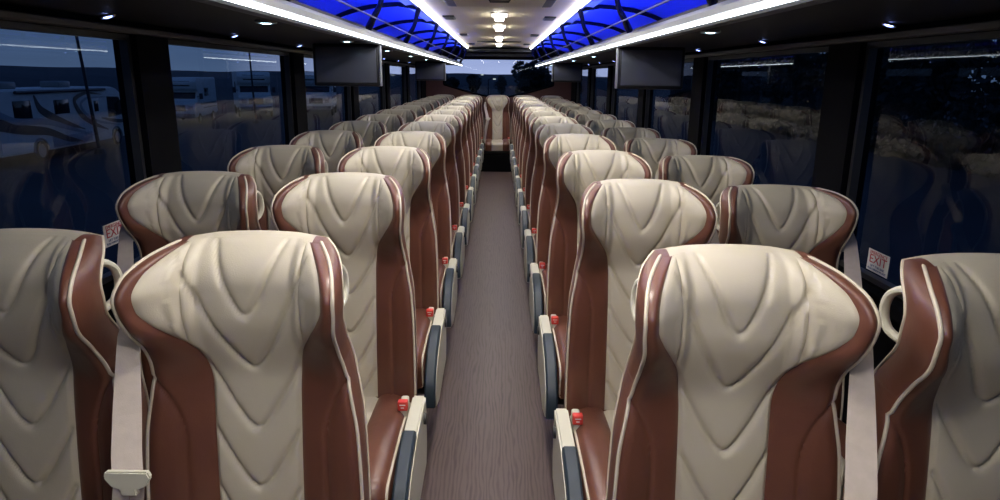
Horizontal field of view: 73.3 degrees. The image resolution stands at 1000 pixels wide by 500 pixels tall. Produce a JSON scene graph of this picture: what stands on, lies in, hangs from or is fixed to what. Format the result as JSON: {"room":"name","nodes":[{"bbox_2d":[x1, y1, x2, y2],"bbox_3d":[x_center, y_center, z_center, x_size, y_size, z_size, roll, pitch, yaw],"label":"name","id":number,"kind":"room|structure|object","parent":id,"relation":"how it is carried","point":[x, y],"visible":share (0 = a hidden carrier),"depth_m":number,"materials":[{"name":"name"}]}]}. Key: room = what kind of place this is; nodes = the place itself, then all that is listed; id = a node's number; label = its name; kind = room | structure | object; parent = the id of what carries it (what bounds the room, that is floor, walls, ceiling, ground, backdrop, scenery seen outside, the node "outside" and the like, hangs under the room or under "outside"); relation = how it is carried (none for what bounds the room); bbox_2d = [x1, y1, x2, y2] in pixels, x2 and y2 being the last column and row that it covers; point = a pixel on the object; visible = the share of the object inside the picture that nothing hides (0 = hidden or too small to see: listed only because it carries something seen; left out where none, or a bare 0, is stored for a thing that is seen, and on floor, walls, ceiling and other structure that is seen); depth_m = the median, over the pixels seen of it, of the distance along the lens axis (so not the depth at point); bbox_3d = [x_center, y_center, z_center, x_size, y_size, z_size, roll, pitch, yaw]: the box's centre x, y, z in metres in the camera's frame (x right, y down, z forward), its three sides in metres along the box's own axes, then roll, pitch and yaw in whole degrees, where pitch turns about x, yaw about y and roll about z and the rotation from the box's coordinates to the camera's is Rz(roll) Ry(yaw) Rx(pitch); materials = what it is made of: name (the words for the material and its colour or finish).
{"room":"vehicle interior","nodes":[
{"label":"vehicle interior","id":0,"kind":"room"},
{"bbox_2d":[0,3,425,321],"bbox_3d":[-1.253,-0.850,4.953,0.080,2.100,13.220,1,15,0],"label":"wall","id":1,"kind":"structure","parent":0,"point":[150,55],"depth_m":2.39,"materials":[{"name":"black"}]},
{"bbox_2d":[0,20,146,284],"bbox_3d":[-1.244,-0.147,1.556,0.034,0.770,1.580,1,15,0],"label":"window","id":2,"kind":"structure","parent":1,"relation":"in","point":[124,39],"depth_m":2.23,"materials":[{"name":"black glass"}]},
{"bbox_2d":[102,220,121,247],"bbox_3d":[-1.256,-0.056,2.194,0.002,0.072,0.124,1,15,0],"label":"sticker","id":3,"kind":"object","parent":2,"relation":"attached to","point":[111,231],"visible":0.66,"depth_m":2.17,"materials":[{"name":"white paper"}]},
{"bbox_2d":[103,282,113,300],"bbox_3d":[-1.210,-0.607,4.964,0.050,0.045,13.120,1,15,0],"label":"trim","id":4,"kind":"structure","parent":1,"relation":"attached to","point":[108,289],"depth_m":2.05,"materials":[{"name":"black"}]},
{"bbox_2d":[0,9,414,66],"bbox_3d":[-1.210,-1.381,4.764,0.035,0.020,13.120,1,15,0],"label":"trim","id":5,"kind":"structure","parent":1,"relation":"attached to","point":[4,14],"depth_m":2.14,"materials":[{"name":"grey"}]},
{"bbox_2d":[168,39,294,142],"bbox_3d":[-1.247,-0.590,3.269,0.034,0.770,1.540,1,15,0],"label":"window","id":6,"kind":"structure","parent":1,"relation":"in","point":[170,41],"depth_m":3.71,"materials":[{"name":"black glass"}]},
{"bbox_2d":[0,0,467,65],"bbox_3d":[-0.860,-1.508,4.577,0.721,0.316,12.720,1,15,0],"label":"luggage rack","id":7,"kind":"object","parent":1,"relation":"attached to","point":[390,24],"visible":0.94,"depth_m":2.57,"materials":[{"name":"black plastic"}]},
{"bbox_2d":[254,19,276,23],"bbox_3d":[-0.727,-0.709,2.088,0.068,0.015,0.068,1,15,0],"label":"reading lamp","id":8,"kind":"object","parent":7,"relation":"attached to","point":[257,21],"visible":0.98,"depth_m":2.06,"materials":[{"name":"grey plastic"}]},
{"bbox_2d":[312,43,382,86],"bbox_3d":[-0.792,-0.966,3.510,0.351,0.215,0.076,1,15,0],"label":"screen","id":9,"kind":"object","parent":7,"relation":"hanging from","point":[335,64],"visible":0.89,"depth_m":3.47,"materials":[{"name":"black plastic"}]},
{"bbox_2d":[415,61,445,80],"bbox_3d":[-0.800,-2.063,7.751,0.351,0.215,0.076,1,15,0],"label":"screen","id":10,"kind":"object","parent":7,"relation":"hanging from","point":[424,70],"visible":0.94,"depth_m":7.71,"materials":[{"name":"black plastic"}]},
{"bbox_2d":[304,54,351,120],"bbox_3d":[-1.250,-1.013,4.905,0.034,0.770,1.420,1,15,0],"label":"window","id":11,"kind":"structure","parent":1,"relation":"in","point":[305,55],"depth_m":5.56,"materials":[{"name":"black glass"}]},
{"bbox_2d":[382,63,385,109],"bbox_3d":[-1.253,-1.434,6.532,0.034,0.770,1.520,1,15,0],"label":"window","id":12,"kind":"structure","parent":1,"relation":"in","point":[383,70],"depth_m":7.21,"materials":[{"name":"black metal"}]},
{"bbox_2d":[390,64,406,103],"bbox_3d":[-1.256,-1.863,8.192,0.034,0.770,1.490,1,15,0],"label":"window","id":13,"kind":"structure","parent":1,"relation":"in","point":[403,66],"depth_m":8.84,"materials":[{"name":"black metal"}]},
{"bbox_2d":[481,154,511,171],"bbox_3d":[-0.057,-1.392,10.733,2.250,0.280,0.040,1,15,0],"label":"step","id":14,"kind":"structure","parent":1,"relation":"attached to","point":[491,162],"depth_m":10.72,"materials":[{"name":"black"}]},
{"bbox_2d":[419,171,563,499],"bbox_3d":[-0.024,0.207,5.228,2.560,0.060,13.220,1,15,0],"label":"floor","id":15,"kind":"structure","parent":0,"point":[490,436],"depth_m":3.33,"materials":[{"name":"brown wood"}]},
{"bbox_2d":[0,228,148,499],"bbox_3d":[-0.935,0.605,1.175,0.438,1.180,0.693,1,15,0],"label":"seat","id":16,"kind":"object","parent":15,"relation":"on","point":[58,332],"visible":0.89,"depth_m":1.30,"materials":[{"name":"brown leather"}]},
{"bbox_2d":[115,171,263,399],"bbox_3d":[-0.937,0.397,1.981,0.438,1.180,0.693,1,15,0],"label":"seat","id":17,"kind":"object","parent":15,"relation":"on","point":[156,211],"visible":0.28,"depth_m":2.05,"materials":[{"name":"brown leather"}]},
{"bbox_2d":[104,230,370,499],"bbox_3d":[-0.467,0.614,1.161,0.496,1.180,0.736,1,15,0],"label":"seat","id":18,"kind":"object","parent":15,"relation":"on","point":[256,393],"visible":1,"depth_m":1.29,"materials":[{"name":"brown leather"}]},
{"bbox_2d":[227,145,327,229],"bbox_3d":[-0.938,0.189,2.786,0.438,1.180,0.693,1,15,0],"label":"seat","id":19,"kind":"object","parent":15,"relation":"on","point":[272,167],"visible":0.16,"depth_m":2.86,"materials":[{"name":"brown leather"}]},
{"bbox_2d":[289,130,364,172],"bbox_3d":[-0.940,-0.020,3.592,0.438,1.180,0.693,1,15,0],"label":"seat","id":20,"kind":"object","parent":15,"relation":"on","point":[334,144],"visible":0.13,"depth_m":3.66,"materials":[{"name":"brown leather"}]},
{"bbox_2d":[269,172,426,499],"bbox_3d":[-0.469,0.406,1.966,0.496,1.180,0.736,1,15,0],"label":"seat","id":21,"kind":"object","parent":15,"relation":"on","point":[362,214],"visible":0.57,"depth_m":2.07,"materials":[{"name":"brown leather"}]},
{"bbox_2d":[367,394,406,499],"bbox_3d":[-0.484,0.595,1.948,0.400,0.158,0.530,1,15,0],"label":"cushion","id":22,"kind":"object","parent":21,"relation":"on","point":[386,418],"depth_m":1.89,"materials":[{"name":"brown leather"}]},
{"bbox_2d":[329,120,387,146],"bbox_3d":[-0.941,-0.228,4.397,0.438,1.180,0.693,1,15,0],"label":"seat","id":23,"kind":"object","parent":15,"relation":"on","point":[370,131],"visible":0.13,"depth_m":4.47,"materials":[{"name":"brown leather"}]},
{"bbox_2d":[356,114,404,131],"bbox_3d":[-0.943,-0.436,5.203,0.438,1.180,0.693,1,15,0],"label":"seat","id":24,"kind":"object","parent":15,"relation":"on","point":[393,122],"visible":0.06,"depth_m":5.27,"materials":[{"name":"brown leather"}]},
{"bbox_2d":[337,146,446,407],"bbox_3d":[-0.470,0.198,2.772,0.496,1.180,0.736,1,15,0],"label":"seat","id":25,"kind":"object","parent":15,"relation":"on","point":[410,166],"visible":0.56,"depth_m":2.86,"materials":[{"name":"brown leather"}]},
{"bbox_2d":[416,308,432,388],"bbox_3d":[-0.485,0.386,2.754,0.400,0.158,0.530,1,15,0],"label":"cushion","id":26,"kind":"object","parent":25,"relation":"on","point":[424,319],"depth_m":2.62,"materials":[{"name":"brown leather"}]},
{"bbox_2d":[376,109,416,122],"bbox_3d":[-0.944,-0.645,6.008,0.438,1.180,0.693,1,15,0],"label":"seat","id":27,"kind":"object","parent":15,"relation":"on","point":[408,115],"visible":0.09,"depth_m":6.08,"materials":[{"name":"brown leather"}]},
{"bbox_2d":[391,105,426,116],"bbox_3d":[-0.946,-0.853,6.814,0.438,1.180,0.693,1,15,0],"label":"seat","id":28,"kind":"object","parent":15,"relation":"on","point":[420,110],"visible":0.12,"depth_m":6.89,"materials":[{"name":"brown leather"}]},
{"bbox_2d":[374,131,457,327],"bbox_3d":[-0.471,-0.011,3.577,0.496,1.180,0.736,1,15,0],"label":"seat","id":29,"kind":"object","parent":15,"relation":"on","point":[433,144],"visible":0.38,"depth_m":3.67,"materials":[{"name":"brown leather"}]},
{"bbox_2d":[438,259,445,307],"bbox_3d":[-0.487,0.178,3.559,0.400,0.158,0.530,1,15,0],"label":"cushion","id":30,"kind":"object","parent":29,"relation":"on","point":[441,262],"depth_m":3.41,"materials":[{"name":"brown leather"}]},
{"bbox_2d":[403,102,433,112],"bbox_3d":[-0.947,-1.061,7.619,0.438,1.180,0.693,1,15,0],"label":"seat","id":31,"kind":"object","parent":15,"relation":"on","point":[429,106],"visible":0.1,"depth_m":7.70,"materials":[{"name":"brown leather"}]},
{"bbox_2d":[412,100,440,109],"bbox_3d":[-0.948,-1.270,8.425,0.438,1.180,0.693,1,15,0],"label":"seat","id":32,"kind":"object","parent":15,"relation":"on","point":[435,103],"visible":0.1,"depth_m":8.50,"materials":[{"name":"brown leather"}]},
{"bbox_2d":[398,121,464,278],"bbox_3d":[-0.473,-0.219,4.383,0.496,1.180,0.736,1,15,0],"label":"seat","id":33,"kind":"object","parent":15,"relation":"on","point":[445,129],"visible":0.34,"depth_m":4.48,"materials":[{"name":"brown leather"}]},
{"bbox_2d":[451,227,455,257],"bbox_3d":[-0.488,-0.031,4.365,0.400,0.158,0.530,1,15,0],"label":"cushion","id":34,"kind":"object","parent":33,"relation":"on","point":[453,229],"depth_m":4.26,"materials":[{"name":"brown leather"}]},
{"bbox_2d":[414,114,470,245],"bbox_3d":[-0.474,-0.427,5.188,0.496,1.180,0.736,1,15,0],"label":"seat","id":35,"kind":"object","parent":15,"relation":"on","point":[465,209],"visible":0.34,"depth_m":5.29,"materials":[{"name":"brown leather"}]},
{"bbox_2d":[426,109,473,221],"bbox_3d":[-0.476,-0.636,5.994,0.496,1.180,0.736,1,15,0],"label":"seat","id":36,"kind":"object","parent":15,"relation":"on","point":[461,114],"visible":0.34,"depth_m":6.10,"materials":[{"name":"brown leather"}]},
{"bbox_2d":[435,106,476,204],"bbox_3d":[-0.477,-0.844,6.799,0.496,1.180,0.736,1,15,0],"label":"seat","id":37,"kind":"object","parent":15,"relation":"on","point":[473,179],"visible":0.22,"depth_m":6.90,"materials":[{"name":"brown leather"}]},
{"bbox_2d":[442,102,478,190],"bbox_3d":[-0.479,-1.052,7.604,0.496,1.180,0.736,1,15,0],"label":"seat","id":38,"kind":"object","parent":15,"relation":"on","point":[470,106],"visible":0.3,"depth_m":7.71,"materials":[{"name":"brown leather"}]},
{"bbox_2d":[447,100,480,178],"bbox_3d":[-0.480,-1.261,8.410,0.496,1.180,0.736,1,15,0],"label":"seat","id":39,"kind":"object","parent":15,"relation":"on","point":[478,158],"visible":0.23,"depth_m":8.52,"materials":[{"name":"brown leather"}]},
{"bbox_2d":[453,98,482,169],"bbox_3d":[-0.481,-1.469,9.215,0.496,1.180,0.736,1,15,0],"label":"seat","id":40,"kind":"object","parent":15,"relation":"on","point":[480,152],"visible":0.23,"depth_m":9.32,"materials":[{"name":"brown leather"}]},
{"bbox_2d":[457,96,483,162],"bbox_3d":[-0.483,-1.678,10.021,0.496,1.180,0.736,1,15,0],"label":"seat","id":41,"kind":"object","parent":15,"relation":"on","point":[476,98],"visible":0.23,"depth_m":10.13,"materials":[{"name":"brown leather"}]},
{"bbox_2d":[462,95,483,142],"bbox_3d":[-0.488,-1.906,10.902,0.438,1.180,0.693,1,15,0],"label":"seat","id":42,"kind":"object","parent":15,"relation":"on","point":[478,96],"visible":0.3,"depth_m":11.01,"materials":[{"name":"brown leather"}]},
{"bbox_2d":[484,95,509,153],"bbox_3d":[-0.048,-1.901,10.904,0.438,1.180,0.693,1,15,0],"label":"seat","id":43,"kind":"object","parent":15,"relation":"on","point":[496,107],"visible":0.99,"depth_m":11.00,"materials":[{"name":"brown leather"}]},
{"bbox_2d":[485,139,509,150],"bbox_3d":[-0.045,-1.708,10.870,0.400,0.158,0.530,1,15,0],"label":"cushion","id":44,"kind":"object","parent":43,"relation":"on","point":[490,144],"depth_m":10.64,"materials":[{"name":"brown leather"}]},
{"bbox_2d":[511,95,535,142],"bbox_3d":[0.402,-1.897,10.906,0.438,1.180,0.693,1,15,0],"label":"seat","id":45,"kind":"object","parent":15,"relation":"on","point":[517,96],"visible":0.17,"depth_m":11.02,"materials":[{"name":"brown leather"}]},
{"bbox_2d":[510,97,537,162],"bbox_3d":[0.388,-1.650,9.950,0.496,1.180,0.736,1,15,0],"label":"seat","id":46,"kind":"object","parent":15,"relation":"on","point":[518,98],"visible":0.22,"depth_m":10.06,"materials":[{"name":"brown leather"}]},
{"bbox_2d":[511,99,542,170],"bbox_3d":[0.389,-1.442,9.145,0.496,1.180,0.736,1,15,0],"label":"seat","id":47,"kind":"object","parent":15,"relation":"on","point":[519,100],"visible":0.21,"depth_m":9.25,"materials":[{"name":"brown leather"}]},
{"bbox_2d":[512,101,545,179],"bbox_3d":[0.391,-1.233,8.339,0.496,1.180,0.736,1,15,0],"label":"seat","id":48,"kind":"object","parent":15,"relation":"on","point":[514,159],"visible":0.2,"depth_m":8.44,"materials":[{"name":"brown leather"}]},
{"bbox_2d":[513,104,552,191],"bbox_3d":[0.392,-1.025,7.534,0.496,1.180,0.736,1,15,0],"label":"seat","id":49,"kind":"object","parent":15,"relation":"on","point":[516,167],"visible":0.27,"depth_m":7.64,"materials":[{"name":"brown leather"}]},
{"bbox_2d":[515,107,558,206],"bbox_3d":[0.394,-0.817,6.728,0.496,1.180,0.736,1,15,0],"label":"seat","id":50,"kind":"object","parent":15,"relation":"on","point":[527,110],"visible":0.17,"depth_m":6.83,"materials":[{"name":"brown leather"}]},
{"bbox_2d":[517,111,566,224],"bbox_3d":[0.395,-0.608,5.923,0.496,1.180,0.736,1,15,0],"label":"seat","id":51,"kind":"object","parent":15,"relation":"on","point":[521,192],"visible":0.27,"depth_m":6.02,"materials":[{"name":"brown leather"}]},
{"bbox_2d":[520,116,578,248],"bbox_3d":[0.397,-0.400,5.117,0.496,1.180,0.736,1,15,0],"label":"seat","id":52,"kind":"object","parent":15,"relation":"on","point":[535,122],"visible":0.28,"depth_m":5.21,"materials":[{"name":"brown leather"}]},
{"bbox_2d":[523,123,593,282],"bbox_3d":[0.398,-0.192,4.312,0.496,1.180,0.736,1,15,0],"label":"seat","id":53,"kind":"object","parent":15,"relation":"on","point":[544,131],"visible":0.3,"depth_m":4.41,"materials":[{"name":"brown leather"}]},
{"bbox_2d":[533,233,536,262],"bbox_3d":[0.410,-0.003,4.294,0.400,0.158,0.530,1,15,0],"label":"cushion","id":54,"kind":"object","parent":53,"relation":"on","point":[534,234],"depth_m":4.18,"materials":[{"name":"brown leather"}]},
{"bbox_2d":[553,103,581,109],"bbox_3d":[0.853,-1.232,8.409,0.438,1.152,0.792,1,15,0],"label":"seat","id":55,"kind":"object","parent":15,"relation":"on","point":[557,106],"visible":0.1,"depth_m":8.53,"materials":[{"name":"brown leather"}]},
{"bbox_2d":[529,134,616,333],"bbox_3d":[0.399,0.017,3.506,0.496,1.180,0.736,1,15,0],"label":"seat","id":56,"kind":"object","parent":15,"relation":"on","point":[555,146],"visible":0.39,"depth_m":3.59,"materials":[{"name":"brown leather"}]},
{"bbox_2d":[541,264,547,314],"bbox_3d":[0.411,0.205,3.489,0.400,0.158,0.530,1,15,0],"label":"cushion","id":57,"kind":"object","parent":56,"relation":"on","point":[543,266],"depth_m":3.36,"materials":[{"name":"brown leather"}]},
{"bbox_2d":[558,106,591,113],"bbox_3d":[0.854,-1.024,7.604,0.438,1.152,0.792,1,15,0],"label":"seat","id":58,"kind":"object","parent":15,"relation":"on","point":[563,109],"visible":0.16,"depth_m":7.72,"materials":[{"name":"brown leather"}]},
{"bbox_2d":[565,110,602,118],"bbox_3d":[0.856,-0.816,6.798,0.438,1.152,0.792,1,15,0],"label":"seat","id":59,"kind":"object","parent":15,"relation":"on","point":[570,113],"visible":0.12,"depth_m":6.91,"materials":[{"name":"brown leather"}]},
{"bbox_2d":[537,150,651,419],"bbox_3d":[0.401,0.225,2.701,0.496,1.180,0.736,1,15,0],"label":"seat","id":60,"kind":"object","parent":15,"relation":"on","point":[575,170],"visible":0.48,"depth_m":2.79,"materials":[{"name":"brown leather"}]},
{"bbox_2d":[550,315,566,398],"bbox_3d":[0.413,0.414,2.683,0.400,0.158,0.530,1,15,0],"label":"cushion","id":61,"kind":"object","parent":60,"relation":"on","point":[558,327],"depth_m":2.56,"materials":[{"name":"brown leather"}]},
{"bbox_2d":[574,114,616,125],"bbox_3d":[0.857,-0.607,5.993,0.438,1.152,0.792,1,15,0],"label":"seat","id":62,"kind":"object","parent":15,"relation":"on","point":[582,119],"visible":0.12,"depth_m":6.10,"materials":[{"name":"brown leather"}]},
{"bbox_2d":[586,120,635,134],"bbox_3d":[0.859,-0.399,5.188,0.438,1.152,0.792,1,15,0],"label":"seat","id":63,"kind":"object","parent":15,"relation":"on","point":[597,126],"visible":0.14,"depth_m":5.29,"materials":[{"name":"brown leather"}]},
{"bbox_2d":[601,127,660,150],"bbox_3d":[0.860,-0.191,4.382,0.438,1.152,0.792,1,15,0],"label":"seat","id":64,"kind":"object","parent":15,"relation":"on","point":[618,136],"visible":0.12,"depth_m":4.49,"materials":[{"name":"brown leather"}]},
{"bbox_2d":[552,179,719,499],"bbox_3d":[0.402,0.433,1.895,0.496,1.180,0.736,1,15,0],"label":"seat","id":65,"kind":"object","parent":15,"relation":"on","point":[622,221],"visible":0.59,"depth_m":2.00,"materials":[{"name":"brown leather"}]},
{"bbox_2d":[570,407,610,499],"bbox_3d":[0.414,0.622,1.878,0.400,0.158,0.530,1,15,0],"label":"cushion","id":66,"kind":"object","parent":65,"relation":"on","point":[590,435],"depth_m":1.86,"materials":[{"name":"brown leather"}]},
{"bbox_2d":[623,138,696,178],"bbox_3d":[0.862,0.018,3.576,0.438,1.152,0.792,1,15,0],"label":"seat","id":67,"kind":"object","parent":15,"relation":"on","point":[652,150],"visible":0.21,"depth_m":3.68,"materials":[{"name":"brown leather"}]},
{"bbox_2d":[655,155,754,233],"bbox_3d":[0.863,0.226,2.771,0.438,1.152,0.792,1,15,0],"label":"seat","id":68,"kind":"object","parent":15,"relation":"on","point":[710,175],"visible":0.23,"depth_m":2.88,"materials":[{"name":"brown leather"}]},
{"bbox_2d":[606,244,881,499],"bbox_3d":[0.404,0.642,1.090,0.496,1.180,0.736,1,15,0],"label":"seat","id":69,"kind":"object","parent":15,"relation":"on","point":[740,356],"visible":1,"depth_m":1.21,"materials":[{"name":"brown leather"}]},
{"bbox_2d":[716,184,873,483],"bbox_3d":[0.864,0.434,1.966,0.438,1.152,0.792,1,15,0],"label":"seat","id":70,"kind":"object","parent":15,"relation":"on","point":[821,223],"visible":0.26,"depth_m":2.07,"materials":[{"name":"brown leather"}]},
{"bbox_2d":[838,419,845,458],"bbox_3d":[0.858,0.626,1.879,0.400,0.158,0.530,1,15,0],"label":"cushion","id":71,"kind":"object","parent":70,"relation":"on","point":[841,425],"depth_m":1.93,"materials":[{"name":"brown leather"}]},
{"bbox_2d":[841,253,999,499],"bbox_3d":[0.866,0.654,1.060,0.438,1.180,0.693,1,15,0],"label":"seat","id":72,"kind":"object","parent":15,"relation":"on","point":[937,391],"visible":0.91,"depth_m":1.18,"materials":[{"name":"brown leather"}]},
{"bbox_2d":[426,81,570,153],"bbox_3d":[-0.025,-2.503,11.396,2.560,2.100,0.080,1,15,0],"label":"wall","id":73,"kind":"structure","parent":0,"point":[563,89],"depth_m":11.32,"materials":[{"name":"red"}]},
{"bbox_2d":[443,81,553,96],"bbox_3d":[-0.021,-2.862,11.271,1.868,0.634,0.054,1,15,0],"label":"window","id":74,"kind":"structure","parent":73,"relation":"in","point":[443,81],"depth_m":11.30,"materials":[{"name":"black glass"}]},
{"bbox_2d":[435,47,563,59],"bbox_3d":[-0.015,-3.296,10.974,2.440,0.355,0.500,1,15,0],"label":"trim","id":75,"kind":"structure","parent":73,"relation":"attached to","point":[500,53],"depth_m":10.98,"materials":[{"name":"black plastic"}]},
{"bbox_2d":[399,0,602,47],"bbox_3d":[-0.004,-1.724,4.729,1.200,0.110,13.220,1,15,0],"label":"ceiling","id":76,"kind":"structure","parent":0,"point":[477,22],"depth_m":5.73,"materials":[{"name":"plastic"}]},
{"bbox_2d":[491,12,507,20],"bbox_3d":[-0.005,-1.807,5.214,0.130,0.032,0.420,1,15,0],"label":"recessed light","id":77,"kind":"object","parent":76,"relation":"in","point":[499,16],"visible":1,"depth_m":5.07,"materials":[{"name":"white"}]},
{"bbox_2d":[444,0,555,7],"bbox_3d":[-0.003,-1.422,3.815,0.660,0.077,0.760,1,15,0],"label":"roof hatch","id":78,"kind":"object","parent":76,"relation":"attached to","point":[459,3],"visible":1,"depth_m":3.91,"materials":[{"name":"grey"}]},
{"bbox_2d":[571,13,999,424],"bbox_3d":[1.227,-0.827,4.963,0.080,2.100,13.220,1,15,0],"label":"wall","id":79,"kind":"structure","parent":0,"point":[845,62],"depth_m":2.39,"materials":[{"name":"black"}]},
{"bbox_2d":[590,66,607,108],"bbox_3d":[1.222,-1.840,8.203,0.034,0.770,1.490,1,15,0],"label":"window","id":80,"kind":"structure","parent":79,"relation":"in","point":[592,79],"depth_m":8.86,"materials":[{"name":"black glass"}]},
{"bbox_2d":[611,66,615,115],"bbox_3d":[1.225,-1.411,6.542,0.034,0.770,1.520,1,15,0],"label":"window","id":81,"kind":"structure","parent":79,"relation":"in","point":[614,67],"depth_m":7.23,"materials":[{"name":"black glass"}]},
{"bbox_2d":[644,58,693,127],"bbox_3d":[1.228,-0.990,4.916,0.034,0.770,1.420,1,15,0],"label":"window","id":82,"kind":"structure","parent":79,"relation":"in","point":[686,60],"depth_m":5.57,"materials":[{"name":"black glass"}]},
{"bbox_2d":[700,46,828,154],"bbox_3d":[1.230,-0.567,3.280,0.034,0.770,1.540,1,15,0],"label":"window","id":83,"kind":"structure","parent":79,"relation":"in","point":[826,48],"depth_m":3.88,"materials":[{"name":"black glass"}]},
{"bbox_2d":[530,0,999,66],"bbox_3d":[0.849,-1.492,4.584,0.721,0.316,12.720,1,15,0],"label":"luggage rack","id":84,"kind":"object","parent":79,"relation":"attached to","point":[610,25],"visible":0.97,"depth_m":2.31,"materials":[{"name":"black plastic"}]},
{"bbox_2d":[551,63,582,81],"bbox_3d":[0.773,-2.048,7.757,0.351,0.215,0.076,1,15,0],"label":"screen","id":85,"kind":"object","parent":84,"relation":"hanging from","point":[561,72],"visible":0.99,"depth_m":7.72,"materials":[{"name":"black plastic"}]},
{"bbox_2d":[615,46,684,89],"bbox_3d":[0.781,-0.952,3.517,0.351,0.215,0.076,1,15,0],"label":"screen","id":86,"kind":"object","parent":84,"relation":"hanging from","point":[641,67],"visible":0.89,"depth_m":3.48,"materials":[{"name":"black plastic"}]},
{"bbox_2d":[700,29,720,33],"bbox_3d":[0.722,-0.750,2.307,0.068,0.015,0.068,1,15,0],"label":"reading lamp","id":87,"kind":"object","parent":84,"relation":"attached to","point":[707,31],"visible":0.99,"depth_m":2.28,"materials":[{"name":"grey plastic"}]},
{"bbox_2d":[583,20,999,67],"bbox_3d":[1.195,-1.359,4.774,0.035,0.020,13.120,1,15,0],"label":"trim","id":88,"kind":"structure","parent":79,"relation":"attached to","point":[994,24],"depth_m":2.14,"materials":[{"name":"grey"}]},
{"bbox_2d":[838,267,902,324],"bbox_3d":[1.179,-0.585,4.974,0.050,0.045,13.120,1,15,0],"label":"trim","id":89,"kind":"structure","parent":79,"relation":"attached to","point":[896,308],"depth_m":2.05,"materials":[{"name":"black"}]},
{"bbox_2d":[839,31,999,299],"bbox_3d":[1.234,-0.124,1.566,0.034,0.770,1.580,1,15,0],"label":"window","id":90,"kind":"structure","parent":79,"relation":"in","point":[872,47],"depth_m":2.24,"materials":[{"name":"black glass"}]},
{"bbox_2d":[866,248,889,278],"bbox_3d":[1.238,0.042,2.203,0.002,0.072,0.124,1,15,0],"label":"sticker","id":91,"kind":"object","parent":90,"relation":"attached to","point":[877,262],"visible":1,"depth_m":2.20,"materials":[{"name":"white paper"}]},
{"label":"outside","id":92,"kind":"structure","parent":0,"visible":0},
{"bbox_2d":[0,89,999,285],"bbox_3d":[-0.208,-21.798,97.653,300.000,0.500,320.000,1,15,0],"label":"ground","id":93,"kind":"structure","parent":92,"point":[908,209],"depth_m":21.48,"materials":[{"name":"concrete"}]},
{"bbox_2d":[0,81,124,160],"bbox_3d":[-17.340,-5.128,26.050,2.376,2.740,9.355,-1,15,-5],"label":"vehicle","id":94,"kind":"object","parent":93,"relation":"on","point":[51,115],"visible":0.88,"depth_m":24.83,"materials":[{"name":"white metal"}]},
{"bbox_2d":[75,36,105,153],"bbox_3d":[-15.739,-6.395,25.690,0.620,5.408,0.429,1,15,0],"label":"flagpole","id":95,"kind":"object","parent":93,"relation":"on","point":[98,150],"visible":0.86,"depth_m":25.84,"materials":[{"name":"grey metal"}]},
{"bbox_2d":[172,77,217,123],"bbox_3d":[-20.205,-9.794,43.803,2.610,2.836,6.123,-2,15,-10],"label":"motorhome","id":96,"kind":"object","parent":93,"relation":"on","point":[194,97],"visible":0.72,"depth_m":41.86,"materials":[{"name":"white metal"}]},
{"bbox_2d":[0,65,416,95],"bbox_3d":[-71.552,-24.488,95.300,137.249,4.440,272.960,1,15,0],"label":"hill","id":97,"kind":"structure","parent":93,"relation":"on","point":[22,76],"depth_m":105.66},
{"bbox_2d":[232,71,275,116],"bbox_3d":[-19.081,-12.039,51.686,3.000,3.260,7.038,-6,16,-23],"label":"motorhome","id":98,"kind":"object","parent":93,"relation":"on","point":[241,80],"visible":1,"depth_m":49.17,"materials":[{"name":"white metal"}]},
{"bbox_2d":[249,98,263,103],"bbox_3d":[-17.704,-10.797,48.816,1.000,0.400,0.050,-6,16,-23],"label":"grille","id":99,"kind":"object","parent":98,"relation":"attached to","point":[257,100],"depth_m":48.83,"materials":[{"name":"grey metal"}]},
{"bbox_2d":[248,52,259,123],"bbox_3d":[-15.681,-10.680,42.657,0.440,5.202,0.429,1,15,0],"label":"flagpole","id":100,"kind":"object","parent":93,"relation":"on","point":[255,121],"visible":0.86,"depth_m":42.79,"materials":[{"name":"grey metal"}]},
{"bbox_2d":[305,72,336,115],"bbox_3d":[-14.497,-12.557,53.874,3.000,3.260,7.038,-2,15,-10],"label":"motorhome","id":101,"kind":"object","parent":93,"relation":"on","point":[317,97],"visible":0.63,"depth_m":51.06,"materials":[{"name":"white metal"}]},
{"bbox_2d":[466,74,481,92],"bbox_3d":[-3.542,-22.458,92.324,2.368,3.385,2.583,-10,18,-35],"label":"tree","id":102,"kind":"object","parent":93,"relation":"on","point":[471,79],"visible":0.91,"depth_m":91.70,"materials":[{"name":"green plant"}]},
{"bbox_2d":[494,75,506,94],"bbox_3d":[0.152,-21.053,87.346,1.685,3.230,2.063,-5,15,-20],"label":"tree","id":103,"kind":"object","parent":93,"relation":"on","point":[501,83],"visible":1,"depth_m":87.09,"materials":[{"name":"green plant"}]},
{"bbox_2d":[511,60,552,94],"bbox_3d":[1.998,-9.616,41.210,2.993,4.231,2.675,-8,17,-29],"label":"tree","id":104,"kind":"object","parent":93,"relation":"on","point":[530,78],"visible":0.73,"depth_m":40.25,"materials":[{"name":"green plant"}]},
{"bbox_2d":[390,73,821,90],"bbox_3d":[8.141,-48.886,193.991,202.996,3.875,69.925,1,15,0],"label":"hill","id":105,"kind":"structure","parent":93,"relation":"on","point":[601,82],"depth_m":181.74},
{"bbox_2d":[667,39,999,177],"bbox_3d":[16.643,-7.551,30.099,1.512,6.592,70.479,1,15,0],"label":"hedge","id":106,"kind":"object","parent":93,"relation":"on","point":[759,105],"visible":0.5,"depth_m":27.36,"materials":[{"name":"green plant"}]},
{"bbox_2d":[900,43,972,132],"bbox_3d":[21.236,-8.251,33.336,3.746,5.924,4.190,11,18,34],"label":"tree","id":107,"kind":"object","parent":93,"relation":"on","point":[965,49],"visible":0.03,"depth_m":31.85,"materials":[{"name":"green plant"}]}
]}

